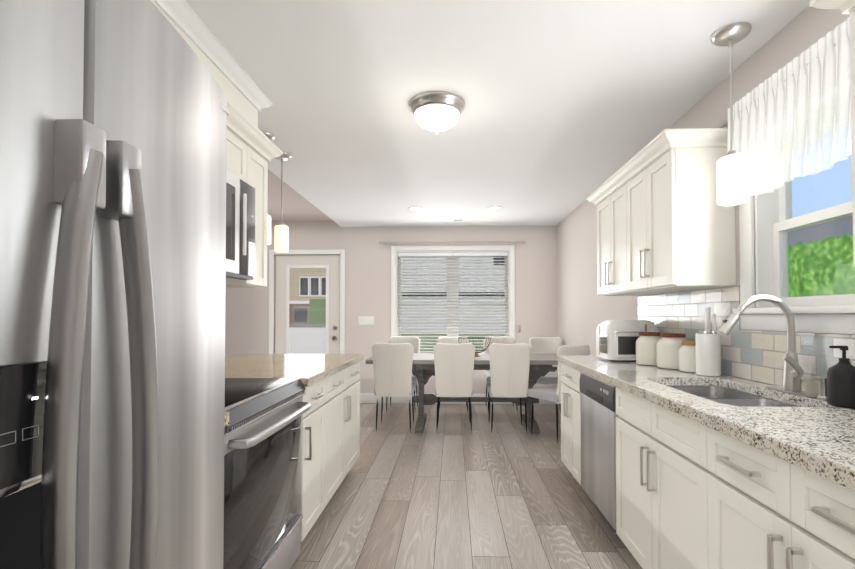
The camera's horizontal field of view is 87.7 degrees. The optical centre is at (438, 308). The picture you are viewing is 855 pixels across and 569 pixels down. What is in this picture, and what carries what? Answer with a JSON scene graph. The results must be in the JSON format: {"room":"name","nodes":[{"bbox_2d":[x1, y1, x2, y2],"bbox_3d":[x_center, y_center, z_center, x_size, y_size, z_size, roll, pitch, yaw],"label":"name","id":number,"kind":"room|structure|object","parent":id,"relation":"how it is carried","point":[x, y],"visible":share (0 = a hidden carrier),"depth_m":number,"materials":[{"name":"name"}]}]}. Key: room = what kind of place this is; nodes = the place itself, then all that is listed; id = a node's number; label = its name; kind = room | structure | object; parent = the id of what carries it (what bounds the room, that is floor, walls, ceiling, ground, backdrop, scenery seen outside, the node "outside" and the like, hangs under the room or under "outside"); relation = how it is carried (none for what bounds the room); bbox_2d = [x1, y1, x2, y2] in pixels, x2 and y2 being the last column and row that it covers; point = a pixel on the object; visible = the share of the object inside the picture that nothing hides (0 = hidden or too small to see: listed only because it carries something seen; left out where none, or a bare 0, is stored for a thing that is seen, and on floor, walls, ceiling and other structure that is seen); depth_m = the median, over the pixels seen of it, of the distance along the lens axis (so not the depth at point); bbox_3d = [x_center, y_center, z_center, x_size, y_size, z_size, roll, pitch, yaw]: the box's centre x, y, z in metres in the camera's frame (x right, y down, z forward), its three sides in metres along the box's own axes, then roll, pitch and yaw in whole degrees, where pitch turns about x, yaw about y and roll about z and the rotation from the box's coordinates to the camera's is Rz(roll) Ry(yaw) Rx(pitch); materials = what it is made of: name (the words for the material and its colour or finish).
{"room":"dining room and kitchen","nodes":[
{"label":"dining room and kitchen","id":0,"kind":"room"},
{"bbox_2d":[224,412,228,426],"bbox_3d":[-0.997,0.350,1.306,0.646,0.039,0.258,0,-1,2],"label":"countertop","id":1,"kind":"structure","parent":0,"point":[226,422],"depth_m":1.41,"materials":[{"name":"stone"}]},
{"bbox_2d":[268,169,332,220],"bbox_3d":[-3.078,-1.331,2.514,3.172,0.070,7.900,0,-1,2],"label":"ceiling","id":2,"kind":"structure","parent":0,"point":[297,206],"depth_m":5.40,"materials":[{"name":"beige paint"}]},
{"bbox_2d":[225,221,556,393],"bbox_3d":[-1.377,0.014,6.305,6.325,2.620,0.150,0,-1,2],"label":"wall","id":3,"kind":"structure","parent":0,"point":[367,274],"depth_m":6.21,"materials":[{"name":"beige paint"}]},
{"bbox_2d":[269,249,344,353],"bbox_3d":[-1.845,0.247,6.253,1.075,2.150,0.112,0,-1,2],"label":"back door","id":4,"kind":"structure","parent":3,"relation":"in","point":[334,308],"depth_m":6.27,"materials":[{"name":"white wood"}]},
{"bbox_2d":[358,316,373,324],"bbox_3d":[-1.008,0.167,6.205,0.211,0.112,0.018,0,-1,2],"label":"switch plate","id":5,"kind":"object","parent":3,"relation":"attached to","point":[365,320],"visible":1,"depth_m":6.20,"materials":[{"name":"white plastic"}]},
{"bbox_2d":[379,240,524,244],"bbox_3d":[0.185,-0.911,6.144,2.018,0.044,0.096,0,-1,2],"label":"curtain rod","id":6,"kind":"object","parent":3,"relation":"attached to","point":[452,242],"visible":1,"depth_m":6.10,"materials":[{"name":"silver metal"}]},
{"bbox_2d":[391,245,514,352],"bbox_3d":[0.202,-0.072,6.241,1.715,1.600,0.157,0,-1,2],"label":"window","id":7,"kind":"structure","parent":3,"relation":"in","point":[509,249],"depth_m":6.20,"materials":[{"name":"white wood"}]},
{"bbox_2d":[398,252,507,352],"bbox_3d":[0.201,-0.072,6.216,1.541,1.428,0.060,0,-1,2],"label":"window blinds","id":8,"kind":"object","parent":7,"relation":"attached to","point":[421,254],"visible":0.75,"depth_m":6.22,"materials":[{"name":"white plastic"}]},
{"bbox_2d":[360,393,554,404],"bbox_3d":[0.163,1.248,6.149,2.936,0.144,0.018,0,-1,2],"label":"baseboard","id":9,"kind":"structure","parent":3,"relation":"attached to","point":[371,398],"depth_m":6.16,"materials":[{"name":"white wood"}]},
{"bbox_2d":[290,403,641,568],"bbox_3d":[-1.503,1.293,2.421,6.325,0.060,7.900,0,-1,2],"label":"floor","id":10,"kind":"structure","parent":0,"point":[507,491],"depth_m":2.90,"materials":[{"name":"brown wood"}]},
{"bbox_2d":[0,0,228,568],"bbox_3d":[-0.889,0.342,0.681,0.865,1.784,0.932,0,-1,2],"label":"refrigerator","id":11,"kind":"object","parent":10,"relation":"on","point":[113,133],"visible":1,"depth_m":0.69,"materials":[{"name":"grey metal"}]},
{"bbox_2d":[223,378,310,568],"bbox_3d":[-0.945,0.757,1.811,0.680,0.988,0.754,0,-1,2],"label":"range","id":12,"kind":"object","parent":10,"relation":"on","point":[263,517],"visible":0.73,"depth_m":1.75,"materials":[{"name":"silver metal"}]},
{"bbox_2d":[299,376,330,541],"bbox_3d":[-0.988,0.825,2.417,0.656,0.872,0.446,0,-1,2],"label":"base cabinet","id":13,"kind":"object","parent":10,"relation":"on","point":[330,436],"depth_m":2.41,"materials":[{"name":"white wood"}]},
{"bbox_2d":[331,362,359,497],"bbox_3d":[-0.967,0.835,3.046,0.656,0.872,1.047,0,-1,2],"label":"base cabinet","id":14,"kind":"object","parent":10,"relation":"on","point":[345,385],"depth_m":3.02,"materials":[{"name":"white wood"}]},
{"bbox_2d":[225,354,363,386],"bbox_3d":[-1.119,0.377,2.897,1.002,0.043,1.380,0,-1,2],"label":"countertop","id":15,"kind":"structure","parent":14,"relation":"on","point":[309,369],"depth_m":2.75,"materials":[{"name":"stone"}]},
{"bbox_2d":[372,343,415,432],"bbox_3d":[-0.457,0.814,4.674,0.422,0.929,0.544,0,-1,2],"label":"dining chair","id":16,"kind":"object","parent":10,"relation":"on","point":[392,364],"visible":1,"depth_m":4.48,"materials":[{"name":"grey fabric"}]},
{"bbox_2d":[386,336,419,413],"bbox_3d":[-0.454,0.830,5.694,0.422,0.929,0.544,0,-1,2],"label":"dining chair","id":17,"kind":"object","parent":10,"relation":"on","point":[414,341],"visible":0.23,"depth_m":5.85,"materials":[{"name":"grey fabric"}]},
{"bbox_2d":[437,336,468,412],"bbox_3d":[0.189,0.830,5.673,0.422,0.929,0.544,0,-1,2],"label":"dining chair","id":18,"kind":"object","parent":10,"relation":"on","point":[449,340],"visible":0.12,"depth_m":5.85,"materials":[{"name":"grey fabric"}]},
{"bbox_2d":[433,343,474,433],"bbox_3d":[0.165,0.814,4.654,0.422,0.929,0.544,0,-1,2],"label":"dining chair","id":19,"kind":"object","parent":10,"relation":"on","point":[454,365],"visible":1,"depth_m":4.46,"materials":[{"name":"grey fabric"}]},
{"bbox_2d":[366,353,557,433],"bbox_3d":[0.339,0.920,4.974,2.160,0.766,0.828,0,-1,2],"label":"dining table","id":20,"kind":"object","parent":10,"relation":"on","point":[423,368],"visible":0.48,"depth_m":4.92,"materials":[{"name":"grey wood"}]},
{"bbox_2d":[458,337,490,356],"bbox_3d":[0.404,0.431,4.979,0.372,0.210,0.372,0,-1,2],"label":"centerpiece","id":21,"kind":"object","parent":20,"relation":"on","point":[476,353],"visible":0.67,"depth_m":4.92,"materials":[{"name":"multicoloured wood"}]},
{"bbox_2d":[483,337,517,410],"bbox_3d":[0.791,0.830,5.653,0.422,0.929,0.544,0,-1,2],"label":"dining chair","id":22,"kind":"object","parent":10,"relation":"on","point":[503,340],"visible":0.29,"depth_m":5.81,"materials":[{"name":"grey fabric"}]},
{"bbox_2d":[487,343,530,432],"bbox_3d":[0.723,0.814,4.635,0.422,0.929,0.544,0,-1,2],"label":"dining chair","id":23,"kind":"object","parent":10,"relation":"on","point":[509,368],"visible":1,"depth_m":4.44,"materials":[{"name":"grey fabric"}]},
{"bbox_2d":[529,337,562,412],"bbox_3d":[1.349,0.829,5.584,0.422,0.929,0.544,0,-1,14],"label":"dining chair","id":24,"kind":"object","parent":10,"relation":"on","point":[544,345],"visible":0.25,"depth_m":5.74,"materials":[{"name":"grey fabric"}]},
{"bbox_2d":[528,344,589,443],"bbox_3d":[1.205,0.809,4.362,0.422,0.929,0.544,1,-1,-31],"label":"dining chair","id":25,"kind":"object","parent":10,"relation":"on","point":[551,393],"visible":0.42,"depth_m":4.18,"materials":[{"name":"grey fabric"}]},
{"bbox_2d":[579,371,617,531],"bbox_3d":[1.203,0.828,2.586,0.587,0.870,0.610,0,-1,2],"label":"dishwasher","id":26,"kind":"object","parent":10,"relation":"on","point":[598,440],"visible":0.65,"depth_m":2.52,"materials":[{"name":"grey metal"}]},
{"bbox_2d":[561,363,676,502],"bbox_3d":[1.235,0.837,3.165,0.598,0.872,0.546,0,-1,2],"label":"base cabinet","id":27,"kind":"object","parent":10,"relation":"on","point":[630,408],"depth_m":2.99,"materials":[{"name":"white wood"}]},
{"bbox_2d":[556,355,854,490],"bbox_3d":[1.151,0.348,1.007,0.626,0.045,4.896,0,-1,2],"label":"countertop","id":28,"kind":"structure","parent":27,"relation":"on","point":[815,435],"depth_m":1.41,"materials":[{"name":"stone"}]},
{"bbox_2d":[596,320,658,361],"bbox_3d":[1.315,0.219,3.090,0.354,0.276,0.374,0,-1,2],"label":"toaster oven","id":29,"kind":"object","parent":28,"relation":"on","point":[616,340],"visible":0.81,"depth_m":2.96,"materials":[{"name":"grey"}]},
{"bbox_2d":[636,332,660,365],"bbox_3d":[1.333,0.251,2.800,0.166,0.203,0.166,0,-1,2],"label":"canister","id":30,"kind":"object","parent":28,"relation":"on","point":[646,342],"visible":0.81,"depth_m":2.74,"materials":[{"name":"white ceramic"}]},
{"bbox_2d":[656,333,686,369],"bbox_3d":[1.377,0.248,2.609,0.176,0.203,0.176,0,-1,2],"label":"canister","id":31,"kind":"object","parent":28,"relation":"on","point":[668,345],"visible":0.83,"depth_m":2.55,"materials":[{"name":"white ceramic"}]},
{"bbox_2d":[678,340,695,372],"bbox_3d":[1.397,0.263,2.443,0.136,0.168,0.136,0,-1,2],"label":"canister","id":32,"kind":"object","parent":28,"relation":"on","point":[687,355],"visible":0.58,"depth_m":2.40,"materials":[{"name":"white ceramic"}]},
{"bbox_2d":[695,307,720,375],"bbox_3d":[1.400,0.169,2.309,0.112,0.351,0.112,0,-1,2],"label":"utensil holder","id":33,"kind":"object","parent":28,"relation":"on","point":[708,352],"visible":0.96,"depth_m":2.27,"materials":[{"name":"white ceramic"}]},
{"bbox_2d":[666,385,799,406],"bbox_3d":[1.198,0.487,1.861,0.442,0.214,0.762,0,-1,2],"label":"undermount sink","id":34,"kind":"object","parent":28,"relation":"in","point":[726,395],"visible":0.1,"depth_m":2.05,"materials":[{"name":"metal"}]},
{"bbox_2d":[716,295,818,397],"bbox_3d":[1.296,0.140,1.803,0.323,0.394,0.250,0,-1,2],"label":"gooseneck faucet","id":35,"kind":"object","parent":28,"relation":"on","point":[793,373],"visible":1,"depth_m":1.79,"materials":[{"name":"silver metal"}]},
{"bbox_2d":[799,376,826,399],"bbox_3d":[1.393,0.292,1.642,0.108,0.084,0.044,0,-1,2],"label":"soap pump","id":36,"kind":"object","parent":28,"relation":"on","point":[823,388],"visible":0.77,"depth_m":1.64,"materials":[{"name":"silver metal"}]},
{"bbox_2d":[827,346,854,407],"bbox_3d":[1.387,0.230,1.518,0.090,0.205,0.090,0,-1,2],"label":"soap bottle","id":37,"kind":"object","parent":28,"relation":"on","point":[841,383],"visible":1,"depth_m":1.50,"materials":[{"name":"black plastic"}]},
{"bbox_2d":[616,423,692,568],"bbox_3d":[1.191,0.930,1.829,0.598,0.644,0.896,0,-1,2],"label":"base cabinet","id":38,"kind":"object","parent":10,"relation":"on","point":[652,459],"depth_m":1.83,"materials":[{"name":"white wood"}]},
{"bbox_2d":[689,419,854,568],"bbox_3d":[1.167,0.804,1.082,0.598,0.872,0.837,0,-1,2],"label":"base cabinet","id":39,"kind":"object","parent":10,"relation":"on","point":[691,494],"depth_m":1.21,"materials":[{"name":"white wood"}]},
{"bbox_2d":[186,0,810,226],"bbox_3d":[0.084,-1.288,2.410,3.151,0.160,7.900,0,-1,2],"label":"ceiling","id":40,"kind":"structure","parent":0,"point":[571,106],"depth_m":2.43,"materials":[{"name":"white paint"}]},
{"bbox_2d":[262,132,274,244],"bbox_3d":[-1.210,-0.821,3.075,0.152,0.748,0.152,0,-1,2],"label":"light","id":41,"kind":"object","parent":40,"relation":"hanging from","point":[270,136],"visible":0.21,"depth_m":3.05,"materials":[{"name":"white glass"}]},
{"bbox_2d":[274,152,291,251],"bbox_3d":[-1.213,-0.816,3.445,0.152,0.748,0.152,0,-1,2],"label":"light","id":42,"kind":"object","parent":40,"relation":"hanging from","point":[281,241],"visible":0.98,"depth_m":3.41,"materials":[{"name":"white glass"}]},
{"bbox_2d":[408,207,422,210],"bbox_3d":[-0.266,-1.160,5.181,0.183,0.004,0.183,1,-1,-43],"label":"recessed light","id":43,"kind":"object","parent":40,"relation":"in","point":[410,208],"depth_m":5.16,"materials":[{"name":"white"}]},
{"bbox_2d":[409,91,464,133],"bbox_3d":[-0.009,-1.117,2.631,0.332,0.172,0.332,0,-1,2],"label":"flush-mount ceiling light","id":44,"kind":"object","parent":40,"relation":"attached to","point":[436,111],"visible":1,"depth_m":2.54,"materials":[{"name":"white glass"}]},
{"bbox_2d":[487,206,502,209],"bbox_3d":[0.653,-1.161,5.151,0.183,0.004,0.183,1,-1,-43],"label":"recessed light","id":45,"kind":"object","parent":40,"relation":"in","point":[488,208],"depth_m":5.15,"materials":[{"name":"white"}]},
{"bbox_2d":[710,22,751,204],"bbox_3d":[1.288,-0.839,1.954,0.152,0.748,0.152,0,-1,2],"label":"light","id":46,"kind":"object","parent":40,"relation":"hanging from","point":[732,174],"visible":1,"depth_m":1.92,"materials":[{"name":"white glass"}]},
{"bbox_2d":[556,6,854,399],"bbox_3d":[1.581,-0.025,2.261,0.150,2.570,7.740,0,-1,2],"label":"wall","id":47,"kind":"structure","parent":0,"point":[584,309],"depth_m":3.67,"materials":[{"name":"beige paint"}]},
{"bbox_2d":[594,184,621,295],"bbox_3d":[1.374,-0.463,3.112,0.316,0.717,0.647,0,-1,2],"label":"upper cabinet","id":48,"kind":"object","parent":47,"relation":"attached to","point":[609,237],"depth_m":3.16,"materials":[{"name":"white wood"}]},
{"bbox_2d":[618,140,735,295],"bbox_3d":[1.356,-0.471,2.579,0.316,0.717,0.646,0,-1,2],"label":"upper cabinet","id":49,"kind":"object","parent":47,"relation":"attached to","point":[665,222],"depth_m":2.26,"materials":[{"name":"white wood"}]},
{"bbox_2d":[638,285,854,393],"bbox_3d":[1.459,0.094,0.988,0.008,0.460,4.870,0,-1,2],"label":"tile backsplash","id":50,"kind":"structure","parent":47,"relation":"attached to","point":[755,355],"depth_m":2.19,"materials":[{"name":"white tile"}]},
{"bbox_2d":[716,17,851,207],"bbox_3d":[1.433,-0.744,1.740,0.106,0.498,1.346,0,-1,2],"label":"valance curtain","id":51,"kind":"object","parent":47,"relation":"attached to","point":[770,144],"visible":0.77,"depth_m":1.73,"materials":[{"name":"white fabric"}]},
{"bbox_2d":[732,80,854,334],"bbox_3d":[1.536,-0.362,1.723,0.185,0.913,0.980,0,-1,2],"label":"window","id":52,"kind":"structure","parent":47,"relation":"in","point":[775,222],"depth_m":2.05,"materials":[{"name":"white wood"}]},
{"bbox_2d":[809,0,854,265],"bbox_3d":[1.265,-0.519,0.701,0.376,0.794,1.205,0,-1,2],"label":"upper cabinet","id":53,"kind":"object","parent":47,"relation":"attached to","point":[846,6],"visible":1,"depth_m":1.24,"materials":[{"name":"white wood"}]},
{"bbox_3d":[-1.451,-0.002,0.513,0.206,2.470,4.050,0,-1,2],"label":"wall","id":54,"kind":"structure","parent":0,"visible":0},
{"bbox_2d":[151,0,272,127],"bbox_3d":[-1.189,-1.079,0.629,0.308,0.310,3.955,0,-1,2],"label":"trim","id":55,"kind":"structure","parent":54,"relation":"attached to","point":[247,97],"depth_m":2.06,"materials":[{"name":"white wood"}]},
{"bbox_2d":[226,115,249,184],"bbox_3d":[-1.129,-0.726,2.007,0.338,0.245,0.426,0,-1,2],"label":"upper cabinet","id":56,"kind":"object","parent":54,"relation":"attached to","point":[238,143],"depth_m":2.12,"materials":[{"name":"white wood"}]},
{"bbox_2d":[226,170,254,279],"bbox_3d":[-1.093,-0.374,1.833,0.422,0.455,0.754,0,-1,2],"label":"over-the-range microwave","id":57,"kind":"object","parent":56,"relation":"attached to","point":[240,229],"visible":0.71,"depth_m":2.03,"materials":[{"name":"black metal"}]},
{"bbox_2d":[226,139,269,287],"bbox_3d":[-1.118,-0.480,2.341,0.338,0.727,0.250,0,-1,2],"label":"upper cabinet","id":58,"kind":"object","parent":54,"relation":"attached to","point":[253,150],"depth_m":2.37,"materials":[{"name":"white wood"}]},
{"label":"outside","id":59,"kind":"structure","parent":0,"visible":0},
{"bbox_2d":[289,268,325,353],"bbox_3d":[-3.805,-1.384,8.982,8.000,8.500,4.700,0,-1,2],"label":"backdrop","id":60,"kind":"structure","parent":59,"point":[307,319],"depth_m":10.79,"materials":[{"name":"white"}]},
{"bbox_2d":[401,256,504,350],"bbox_3d":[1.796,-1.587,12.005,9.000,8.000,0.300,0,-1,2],"label":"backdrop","id":61,"kind":"structure","parent":59,"point":[459,295],"depth_m":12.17,"materials":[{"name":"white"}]},
{"bbox_2d":[788,127,854,296],"bbox_3d":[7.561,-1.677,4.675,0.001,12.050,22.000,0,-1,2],"label":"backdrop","id":62,"kind":"structure","parent":59,"point":[828,285],"depth_m":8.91,"materials":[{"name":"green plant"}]}
]}

